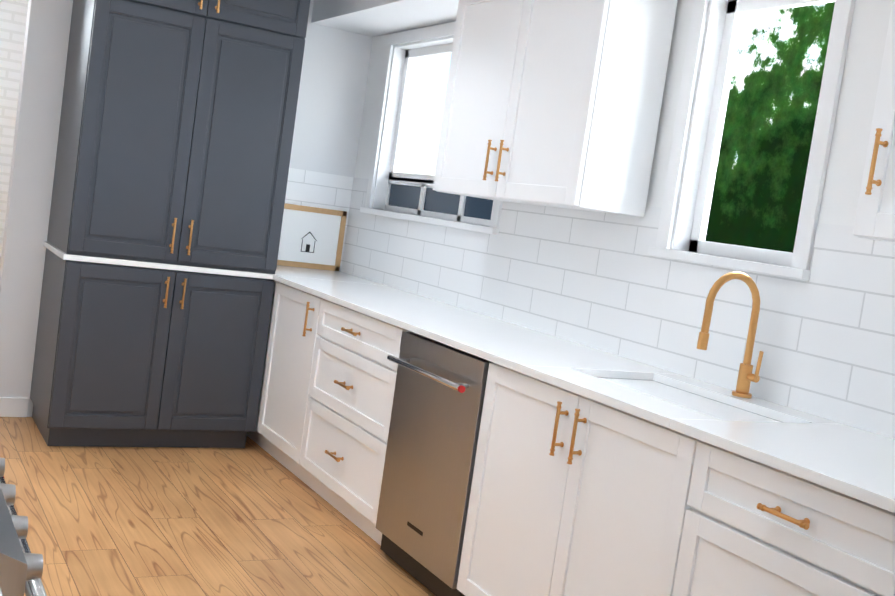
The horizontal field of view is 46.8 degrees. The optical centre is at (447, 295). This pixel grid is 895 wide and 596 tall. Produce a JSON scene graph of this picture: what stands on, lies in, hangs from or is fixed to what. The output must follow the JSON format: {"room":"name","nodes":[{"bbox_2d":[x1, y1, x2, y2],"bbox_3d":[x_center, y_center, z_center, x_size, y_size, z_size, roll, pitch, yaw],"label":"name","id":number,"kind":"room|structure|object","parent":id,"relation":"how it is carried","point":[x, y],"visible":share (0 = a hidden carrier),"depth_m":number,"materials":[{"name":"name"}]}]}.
{"room":"kitchen","nodes":[
{"label":"kitchen","id":0,"kind":"room"},
{"bbox_2d":[0,0,28,265],"bbox_3d":[-4.031,-1.101,7.723,4.430,2.500,0.140,5,5,-29],"label":"brick wall","id":1,"kind":"structure","parent":0,"point":[13,16],"depth_m":7.93,"materials":[{"name":"white brick"}]},
{"bbox_2d":[0,0,372,416],"bbox_3d":[-1.869,-0.604,5.351,2.930,2.500,0.120,5,5,-29],"label":"wall","id":2,"kind":"structure","parent":0,"point":[331,97],"depth_m":5.23,"materials":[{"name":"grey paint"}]},
{"bbox_2d":[0,397,28,416],"bbox_3d":[-2.231,0.568,5.261,0.183,0.100,0.014,5,5,-29],"label":"baseboard","id":3,"kind":"structure","parent":2,"relation":"attached to","point":[13,407],"depth_m":5.27,"materials":[{"name":"white wood"}]},
{"bbox_2d":[285,168,352,270],"bbox_3d":[-0.856,-0.412,5.866,0.620,0.600,0.008,5,5,-29],"label":"wall tile","id":4,"kind":"structure","parent":2,"relation":"attached to","point":[318,189],"depth_m":5.90,"materials":[{"name":"white tile"}]},
{"bbox_2d":[0,417,435,595],"bbox_3d":[-1.561,0.922,3.065,4.670,0.060,11.140,5,5,-29],"label":"floor","id":5,"kind":"structure","parent":0,"point":[252,518],"depth_m":4.02,"materials":[{"name":"brown wood"}]},
{"bbox_2d":[0,457,46,595],"bbox_3d":[-0.996,0.629,1.405,0.746,0.941,0.764,5,5,-29],"label":"range","id":6,"kind":"object","parent":5,"relation":"on","point":[21,568],"visible":1,"depth_m":1.28,"materials":[{"name":"silver metal"}]},
{"bbox_2d":[30,0,309,447],"bbox_3d":[-1.398,-0.474,5.162,1.013,2.405,0.685,5,5,-29],"label":"pantry","id":7,"kind":"object","parent":5,"relation":"on","point":[175,141],"visible":1,"depth_m":4.90,"materials":[{"name":"wood"}]},
{"bbox_2d":[251,281,310,468],"bbox_3d":[-0.505,0.427,5.100,0.620,0.884,0.596,5,5,-29],"label":"base cabinet","id":8,"kind":"object","parent":5,"relation":"on","point":[290,309],"depth_m":5.02,"materials":[{"name":"white wood"}]},
{"bbox_2d":[288,297,470,545],"bbox_3d":[-0.174,0.523,4.500,0.620,0.884,0.904,5,5,-29],"label":"base cabinet","id":9,"kind":"object","parent":5,"relation":"on","point":[347,383],"depth_m":4.33,"materials":[{"name":"white wood"}]},
{"bbox_2d":[376,331,492,595],"bbox_3d":[0.137,0.625,3.805,0.647,0.881,0.612,5,5,-29],"label":"dishwasher","id":10,"kind":"object","parent":5,"relation":"on","point":[435,422],"visible":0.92,"depth_m":3.64,"materials":[{"name":"silver metal"}]},
{"bbox_2d":[457,363,670,595],"bbox_3d":[0.578,0.740,3.136,0.620,0.884,0.986,5,5,-29],"label":"base cabinet","id":11,"kind":"object","parent":5,"relation":"on","point":[596,472],"depth_m":2.99,"materials":[{"name":"white wood"}]},
{"bbox_2d":[273,265,894,512],"bbox_3d":[0.139,0.147,3.991,0.641,0.025,4.349,5,5,-29],"label":"countertop","id":12,"kind":"structure","parent":11,"relation":"on","point":[858,464],"depth_m":3.00,"materials":[{"name":"white stone"}]},
{"bbox_2d":[277,203,346,270],"bbox_3d":[-0.789,-0.329,5.891,0.420,0.349,0.018,5,5,-29],"label":"picture frame","id":13,"kind":"object","parent":12,"relation":"on","point":[311,237],"visible":0.79,"depth_m":5.89,"materials":[{"name":"white paper"}]},
{"bbox_2d":[595,373,790,420],"bbox_3d":[0.679,0.404,3.054,0.348,0.207,0.688,5,5,-29],"label":"sink","id":14,"kind":"object","parent":12,"relation":"in","point":[669,390],"depth_m":3.14,"materials":[{"name":"white ceramic"}]},
{"bbox_2d":[697,271,763,397],"bbox_3d":[0.855,0.118,3.085,0.236,0.376,0.096,5,5,-29],"label":"faucet","id":15,"kind":"object","parent":12,"relation":"on","point":[746,376],"visible":1,"depth_m":3.11,"materials":[{"name":"gold metal"}]},
{"bbox_2d":[647,433,894,595],"bbox_3d":[0.955,0.848,2.452,0.620,0.884,0.706,5,5,-29],"label":"base cabinet","id":16,"kind":"object","parent":5,"relation":"on","point":[729,525],"depth_m":2.34,"materials":[{"name":"white wood"}]},
{"bbox_2d":[311,0,458,36],"bbox_3d":[0.463,-1.311,3.948,0.380,0.230,4.350,5,5,-29],"label":"ceiling","id":17,"kind":"structure","parent":0,"point":[372,18],"depth_m":5.27,"materials":[{"name":"grey paint"}]},
{"bbox_2d":[354,0,892,264],"bbox_3d":[0.581,-0.155,4.075,0.140,2.500,11.140,5,5,-29],"label":"wall","id":18,"kind":"structure","parent":0,"point":[855,106],"depth_m":3.00,"materials":[{"name":"white paint"}]},
{"bbox_2d":[360,22,502,234],"bbox_3d":[-0.005,-0.849,5.175,0.170,0.990,1.440,5,5,-29],"label":"window","id":19,"kind":"structure","parent":18,"relation":"in","point":[418,197],"depth_m":5.60,"materials":[{"name":"white wood"}]},
{"bbox_2d":[341,177,894,438],"bbox_3d":[0.478,-0.080,4.094,0.008,0.600,4.450,5,5,-29],"label":"wall tiles","id":20,"kind":"structure","parent":18,"relation":"attached to","point":[824,342],"depth_m":3.62,"materials":[{"name":"white tile"}]},
{"bbox_2d":[648,0,854,279],"bbox_3d":[1.010,-0.566,3.336,0.170,0.970,0.700,5,5,-29],"label":"window","id":21,"kind":"structure","parent":18,"relation":"in","point":[708,112],"depth_m":3.54,"materials":[{"name":"white wood"}]},
{"label":"outside","id":22,"kind":"structure","parent":0,"visible":0},
{"bbox_2d":[705,2,834,252],"bbox_3d":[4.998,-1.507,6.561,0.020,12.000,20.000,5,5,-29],"label":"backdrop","id":23,"kind":"structure","parent":22,"point":[772,106],"depth_m":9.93,"materials":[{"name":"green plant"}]}
]}

